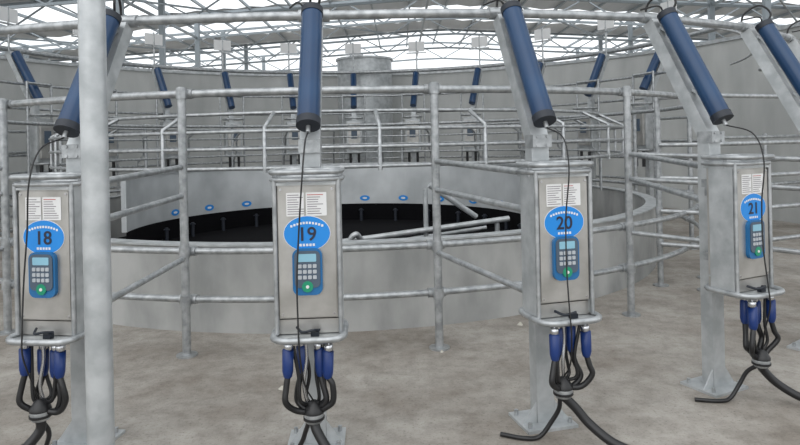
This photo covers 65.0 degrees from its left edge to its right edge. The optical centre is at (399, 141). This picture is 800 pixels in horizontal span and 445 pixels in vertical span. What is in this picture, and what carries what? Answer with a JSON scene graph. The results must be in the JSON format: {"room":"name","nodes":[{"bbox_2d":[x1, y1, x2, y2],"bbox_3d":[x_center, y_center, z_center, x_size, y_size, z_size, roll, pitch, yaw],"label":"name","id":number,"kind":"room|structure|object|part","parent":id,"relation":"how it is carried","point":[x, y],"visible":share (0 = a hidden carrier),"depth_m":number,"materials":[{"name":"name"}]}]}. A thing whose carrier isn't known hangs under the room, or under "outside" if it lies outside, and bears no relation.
{"room":"farm building","nodes":[
{"label":"farm building","id":0,"kind":"room"},
{"bbox_2d":[48,29,707,69],"bbox_3d":[-0.508,-1.937,31.000,57.090,7.095,0.160,-1,0,0],"label":"roof truss","id":1,"kind":"object","parent":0,"point":[600,42],"depth_m":30.96,"materials":[{"name":"grey metal"}]},
{"bbox_2d":[2,0,771,66],"bbox_3d":[-0.508,-1.937,17.000,57.090,7.095,0.160,-1,0,0],"label":"roof truss","id":2,"kind":"object","parent":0,"point":[765,14],"depth_m":16.96,"materials":[{"name":"grey metal"}]},
{"bbox_2d":[126,42,649,70],"bbox_3d":[-0.508,-1.937,35.000,57.090,7.095,0.160,-1,0,0],"label":"roof truss","id":3,"kind":"object","parent":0,"point":[577,50],"depth_m":34.96,"materials":[{"name":"grey metal"}]},
{"bbox_2d":[13,18,782,68],"bbox_3d":[-0.508,-1.937,27.000,57.090,7.095,0.160,-1,0,0],"label":"roof truss","id":4,"kind":"object","parent":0,"point":[630,27],"depth_m":26.96,"materials":[{"name":"grey metal"}]},
{"bbox_2d":[0,7,798,70],"bbox_3d":[-0.477,-0.810,6.205,10.934,0.175,4.898,-1,0,0],"label":"pipe","id":5,"kind":"object","parent":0,"point":[134,21],"depth_m":3.88,"materials":[{"name":"grey metal"}]},
{"bbox_2d":[0,208,799,444],"bbox_3d":[0.036,1.650,15.000,90.000,0.100,90.000,-1,0,0],"label":"floor","id":6,"kind":"structure","parent":0,"point":[392,389],"depth_m":4.16,"materials":[{"name":"concrete"}]},
{"bbox_2d":[0,151,44,219],"bbox_3d":[-6.475,0.942,9.793,0.372,1.600,3.366,-1,0,4],"label":"fence","id":7,"kind":"object","parent":6,"relation":"on","point":[9,152],"visible":0.04,"depth_m":10.45,"materials":[{"name":"metal"}]},
{"bbox_2d":[0,6,58,180],"bbox_3d":[-6.379,-0.311,10.852,0.910,4.100,0.584,-1,0,12],"label":"frame","id":8,"kind":"object","parent":6,"relation":"on","point":[37,136],"visible":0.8,"depth_m":10.79,"materials":[{"name":"blue paint"}]},
{"bbox_2d":[16,137,68,444],"bbox_3d":[-2.243,0.819,3.048,1.141,1.661,0.426,-1,0,-23],"label":"cluster","id":9,"kind":"object","parent":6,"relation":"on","point":[41,410],"visible":0.93,"depth_m":3.10,"materials":[{"name":"black rubber"}]},
{"bbox_2d":[51,22,132,444],"bbox_3d":[-1.710,0.459,3.581,0.300,2.356,0.587,-1,0,8],"label":"support post","id":10,"kind":"object","parent":6,"relation":"on","point":[75,433],"visible":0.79,"depth_m":3.38,"materials":[{"name":"metal"}]},
{"bbox_2d":[5,172,84,346],"bbox_3d":[-1.764,0.577,3.206,0.377,0.826,0.362,-1,0,8],"label":"control box","id":11,"kind":"object","parent":10,"relation":"attached to","point":[53,314],"visible":0.9,"depth_m":3.13,"materials":[{"name":"silver metal"}]},
{"bbox_2d":[53,0,121,138],"bbox_3d":[-1.740,-0.457,3.573,0.192,0.886,0.627,-1,0,-1],"label":"cylinder","id":12,"kind":"object","parent":10,"relation":"attached to","point":[67,124],"visible":0.59,"depth_m":3.35,"materials":[{"name":"blue paint"}]},
{"bbox_2d":[71,29,119,194],"bbox_3d":[-5.884,-0.322,12.251,0.910,4.100,0.584,-1,0,27],"label":"frame","id":13,"kind":"object","parent":6,"relation":"on","point":[112,144],"visible":0.26,"depth_m":12.22,"materials":[{"name":"blue paint"}]},
{"bbox_2d":[77,0,114,444],"bbox_3d":[-1.286,-1.872,2.560,0.240,7.000,0.240,-1,0,0],"label":"column","id":14,"kind":"structure","parent":6,"relation":"on","point":[92,49],"depth_m":2.52,"materials":[{"name":"silver metal"}]},
{"bbox_2d":[143,32,177,167],"bbox_3d":[-5.043,-0.340,13.474,0.910,4.100,0.584,-1,0,42],"label":"frame","id":15,"kind":"object","parent":6,"relation":"on","point":[153,39],"visible":0.38,"depth_m":13.40,"materials":[{"name":"blue paint"}]},
{"bbox_2d":[212,39,245,166],"bbox_3d":[-3.915,-0.365,14.438,0.584,4.100,0.910,-1,0,-33],"label":"frame","id":16,"kind":"object","parent":6,"relation":"on","point":[224,45],"visible":0.62,"depth_m":14.32,"materials":[{"name":"blue paint"}]},
{"bbox_2d":[278,42,299,164],"bbox_3d":[-2.576,-0.394,15.077,0.584,4.100,0.910,-1,0,-18],"label":"frame","id":17,"kind":"object","parent":6,"relation":"on","point":[288,47],"visible":0.38,"depth_m":14.91,"materials":[{"name":"blue paint"}]},
{"bbox_2d":[282,132,336,444],"bbox_3d":[-0.146,0.773,2.909,1.395,1.661,0.274,-1,0,29],"label":"cluster","id":18,"kind":"object","parent":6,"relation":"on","point":[313,410],"visible":0.98,"depth_m":3.03,"materials":[{"name":"black rubber"}]},
{"bbox_2d":[288,18,345,444],"bbox_3d":[-0.478,0.432,3.522,0.300,2.356,0.587,-1,0,-3],"label":"support post","id":19,"kind":"object","parent":6,"relation":"on","point":[313,147],"visible":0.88,"depth_m":3.32,"materials":[{"name":"metal"}]},
{"bbox_2d":[289,0,322,132],"bbox_3d":[-0.507,-0.483,3.512,0.192,0.886,0.627,-1,0,-12],"label":"cylinder","id":20,"kind":"object","parent":19,"relation":"attached to","point":[308,119],"visible":1,"depth_m":3.39,"materials":[{"name":"blue paint"}]},
{"bbox_2d":[268,166,348,344],"bbox_3d":[-0.456,0.548,3.143,0.377,0.826,0.362,-1,0,-3],"label":"control box","id":21,"kind":"object","parent":19,"relation":"attached to","point":[320,258],"visible":0.99,"depth_m":3.07,"materials":[{"name":"silver metal"}]},
{"bbox_2d":[12,108,656,333],"bbox_3d":[-0.796,0.659,9.670,8.820,1.918,8.820,-1,0,0],"label":"platform","id":22,"kind":"object","parent":6,"relation":"on","point":[229,207],"visible":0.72,"depth_m":6.21,"materials":[{"name":"metal"}]},
{"bbox_3d":[-0.982,0.852,10.972,6.299,0.820,3.697,-1,0,0],"label":"deck panel","id":23,"kind":"part","parent":22,"relation":"part of","materials":[{"name":"grey metal"}]},
{"bbox_2d":[342,183,509,239],"bbox_3d":[0.317,1.034,7.847,2.095,1.039,0.405,-1,0,-12],"label":"railing","id":24,"kind":"object","parent":22,"relation":"on","point":[355,235],"visible":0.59,"depth_m":7.79,"materials":[{"name":"silver metal"}]},
{"bbox_2d":[341,43,366,162],"bbox_3d":[-1.117,-0.426,15.347,0.584,4.100,0.910,-1,0,-3],"label":"frame","id":25,"kind":"object","parent":6,"relation":"on","point":[350,49],"visible":0.63,"depth_m":15.15,"materials":[{"name":"blue paint"}]},
{"bbox_2d":[336,55,393,162],"bbox_3d":[-0.906,-0.280,16.700,1.520,3.800,1.520,-1,0,0],"label":"silo","id":26,"kind":"object","parent":6,"relation":"on","point":[363,62],"visible":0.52,"depth_m":16.09,"materials":[{"name":"grey metal"}]},
{"bbox_2d":[0,82,799,358],"bbox_3d":[-0.783,0.592,9.053,10.125,2.050,11.334,-1,0,0],"label":"rail","id":27,"kind":"object","parent":6,"relation":"on","point":[181,94],"visible":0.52,"depth_m":4.86,"materials":[{"name":"metal"}]},
{"bbox_2d":[279,322,522,389],"bbox_3d":[0.165,1.586,4.709,2.271,0.022,0.142,-1,0,-36],"label":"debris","id":28,"kind":"object","parent":6,"relation":"on","point":[519,323],"visible":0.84,"depth_m":4.74,"materials":[{"name":"beige stone"}]},
{"bbox_2d":[401,40,425,161],"bbox_3d":[0.362,-0.458,15.231,0.584,4.100,0.910,-1,0,12],"label":"frame","id":29,"kind":"object","parent":6,"relation":"on","point":[416,46],"visible":0.68,"depth_m":15.05,"materials":[{"name":"blue paint"}]},
{"bbox_2d":[0,28,718,200],"bbox_3d":[-0.832,-0.472,12.659,12.365,2.626,6.409,-1,0,0],"label":"rail","id":30,"kind":"object","parent":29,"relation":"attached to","point":[707,30],"visible":0.34,"depth_m":13.46,"materials":[{"name":"metal"}]},
{"bbox_2d":[460,35,488,161],"bbox_3d":[1.761,-0.488,14.735,0.584,4.100,0.910,-1,0,27],"label":"frame","id":31,"kind":"object","parent":6,"relation":"on","point":[478,41],"visible":0.59,"depth_m":14.63,"materials":[{"name":"blue paint"}]},
{"bbox_2d":[519,27,551,158],"bbox_3d":[2.983,-0.515,13.895,0.584,4.100,0.910,-1,0,42],"label":"frame","id":32,"kind":"object","parent":6,"relation":"on","point":[540,34],"visible":0.08,"depth_m":14.14,"materials":[{"name":"blue paint"}]},
{"bbox_2d":[493,14,578,434],"bbox_3d":[0.740,0.394,3.710,0.300,2.381,0.587,-1,0,-14],"label":"support post","id":33,"kind":"object","parent":6,"relation":"on","point":[538,141],"visible":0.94,"depth_m":3.52,"materials":[{"name":"metal"}]},
{"bbox_2d":[483,0,556,128],"bbox_3d":[0.714,-0.522,3.698,0.192,0.912,0.627,-1,0,-24],"label":"cylinder","id":34,"kind":"object","parent":33,"relation":"attached to","point":[542,112],"visible":0.97,"depth_m":3.58,"materials":[{"name":"blue paint"}]},
{"bbox_2d":[515,160,601,327],"bbox_3d":[0.838,0.520,3.342,0.377,0.826,0.362,-1,0,-14],"label":"control box","id":35,"kind":"object","parent":33,"relation":"attached to","point":[543,184],"visible":0.97,"depth_m":3.27,"materials":[{"name":"silver metal"}]},
{"bbox_2d":[500,127,627,444],"bbox_3d":[1.187,0.744,3.170,1.395,1.660,0.282,-1,0,17],"label":"cluster","id":36,"kind":"object","parent":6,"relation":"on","point":[562,340],"visible":0.94,"depth_m":3.25,"materials":[{"name":"black rubber"}]},
{"bbox_2d":[572,20,615,185],"bbox_3d":[3.947,-0.536,12.766,0.910,4.100,0.584,-1,0,-33],"label":"frame","id":37,"kind":"object","parent":6,"relation":"on","point":[598,70],"visible":0.62,"depth_m":12.69,"materials":[{"name":"blue paint"}]},
{"bbox_2d":[631,0,676,225],"bbox_3d":[4.586,-0.550,11.427,0.910,4.100,0.584,-1,0,-18],"label":"frame","id":38,"kind":"object","parent":6,"relation":"on","point":[645,122],"visible":0.62,"depth_m":11.32,"materials":[{"name":"blue paint"}]},
{"bbox_2d":[643,18,748,397],"bbox_3d":[1.897,0.356,4.137,0.300,2.406,0.588,-1,0,-26],"label":"support post","id":39,"kind":"object","parent":6,"relation":"on","point":[715,381],"visible":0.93,"depth_m":3.98,"materials":[{"name":"metal"}]},
{"bbox_2d":[640,0,733,125],"bbox_3d":[1.874,-0.560,4.124,0.192,0.937,0.628,-1,0,-35],"label":"cylinder","id":40,"kind":"object","parent":39,"relation":"attached to","point":[705,87],"visible":0.91,"depth_m":4.03,"materials":[{"name":"blue paint"}]},
{"bbox_2d":[701,154,784,299],"bbox_3d":[2.066,0.493,3.796,0.377,0.826,0.362,-1,0,-26],"label":"control box","id":41,"kind":"object","parent":39,"relation":"attached to","point":[732,186],"visible":0.95,"depth_m":3.72,"materials":[{"name":"silver metal"}]},
{"bbox_2d":[653,93,799,290],"bbox_3d":[4.592,0.475,7.135,3.907,2.050,0.508,-1,0,-19],"label":"fence","id":42,"kind":"object","parent":6,"relation":"on","point":[658,144],"visible":0.48,"depth_m":6.67,"materials":[{"name":"metal"}]},
{"bbox_2d":[694,125,799,402],"bbox_3d":[2.443,0.717,3.700,1.395,1.660,0.275,-1,0,6],"label":"cluster","id":43,"kind":"object","parent":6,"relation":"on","point":[750,310],"visible":0.98,"depth_m":3.70,"materials":[{"name":"black rubber"}]},
{"bbox_2d":[725,133,799,184],"bbox_3d":[5.471,0.681,9.337,2.630,1.600,0.188,-1,0,-21],"label":"fence","id":44,"kind":"object","parent":6,"relation":"on","point":[764,136],"visible":0.12,"depth_m":9.28,"materials":[{"name":"metal"}]},
{"bbox_2d":[740,28,799,350],"bbox_3d":[2.945,0.321,4.786,0.300,2.430,0.588,-1,0,-38],"label":"support post","id":45,"kind":"object","parent":6,"relation":"on","point":[757,47],"visible":1,"depth_m":4.80,"materials":[{"name":"metal"}]},
{"bbox_2d":[740,5,799,97],"bbox_3d":[2.925,-0.596,4.773,0.628,0.963,0.192,-1,0,43],"label":"cylinder","id":46,"kind":"object","parent":45,"relation":"attached to","point":[788,62],"visible":0.94,"depth_m":4.77,"materials":[{"name":"blue paint"}]},
{"bbox_2d":[788,39,799,62],"bbox_3d":[3.843,0.289,5.631,0.588,2.455,0.300,-1,0,41],"label":"support post","id":47,"kind":"object","parent":6,"relation":"on","point":[794,45],"visible":0.8,"depth_m":5.74,"materials":[{"name":"metal"}]},
{"bbox_2d":[786,20,799,33],"bbox_3d":[3.826,-0.628,5.618,0.628,0.988,0.192,-1,0,32],"label":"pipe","id":48,"kind":"object","parent":47,"relation":"attached to","point":[792,24],"visible":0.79,"depth_m":5.78,"materials":[{"name":"grey metal"}]},
{"bbox_2d":[0,22,799,228],"bbox_3d":[-0.813,-0.142,12.686,16.278,3.520,10.246,-1,0,0],"label":"wall","id":49,"kind":"structure","parent":0,"point":[759,116],"depth_m":15.10,"materials":[{"name":"grey metal"}]},
{"bbox_2d":[0,0,799,69],"bbox_3d":[-0.344,-4.326,20.500,55.560,2.516,31.000,-1,0,0],"label":"roof","id":50,"kind":"structure","parent":0,"point":[149,3],"depth_m":25.08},
{"bbox_2d":[692,25,751,64],"bbox_3d":[-0.158,-0.868,5.864,10.361,0.212,3.978,-1,0,-10],"label":"overhead air line","id":51,"kind":"object","parent":50,"relation":"hanging from","point":[723,29],"visible":0.14,"depth_m":5.82,"materials":[{"name":"grey metal"}]},
{"bbox_2d":[0,0,799,59],"bbox_3d":[0.899,-4.646,18.750,62.000,1.950,25.500,-1,0,0],"label":"roof truss","id":52,"kind":"structure","parent":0,"point":[538,4],"depth_m":29.03,"materials":[{"name":"grey metal"}]},
{"bbox_2d":[0,0,799,69],"bbox_3d":[-0.508,-1.937,20.000,57.090,7.095,0.160,-1,0,0],"label":"roof truss","id":53,"kind":"object","parent":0,"point":[161,8],"depth_m":19.96,"materials":[{"name":"grey metal"}]},
{"bbox_2d":[0,0,799,67],"bbox_3d":[-0.508,-1.937,23.500,57.090,7.095,0.160,-1,0,0],"label":"roof truss","id":54,"kind":"object","parent":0,"point":[196,25],"depth_m":23.46,"materials":[{"name":"grey metal"}]}
]}

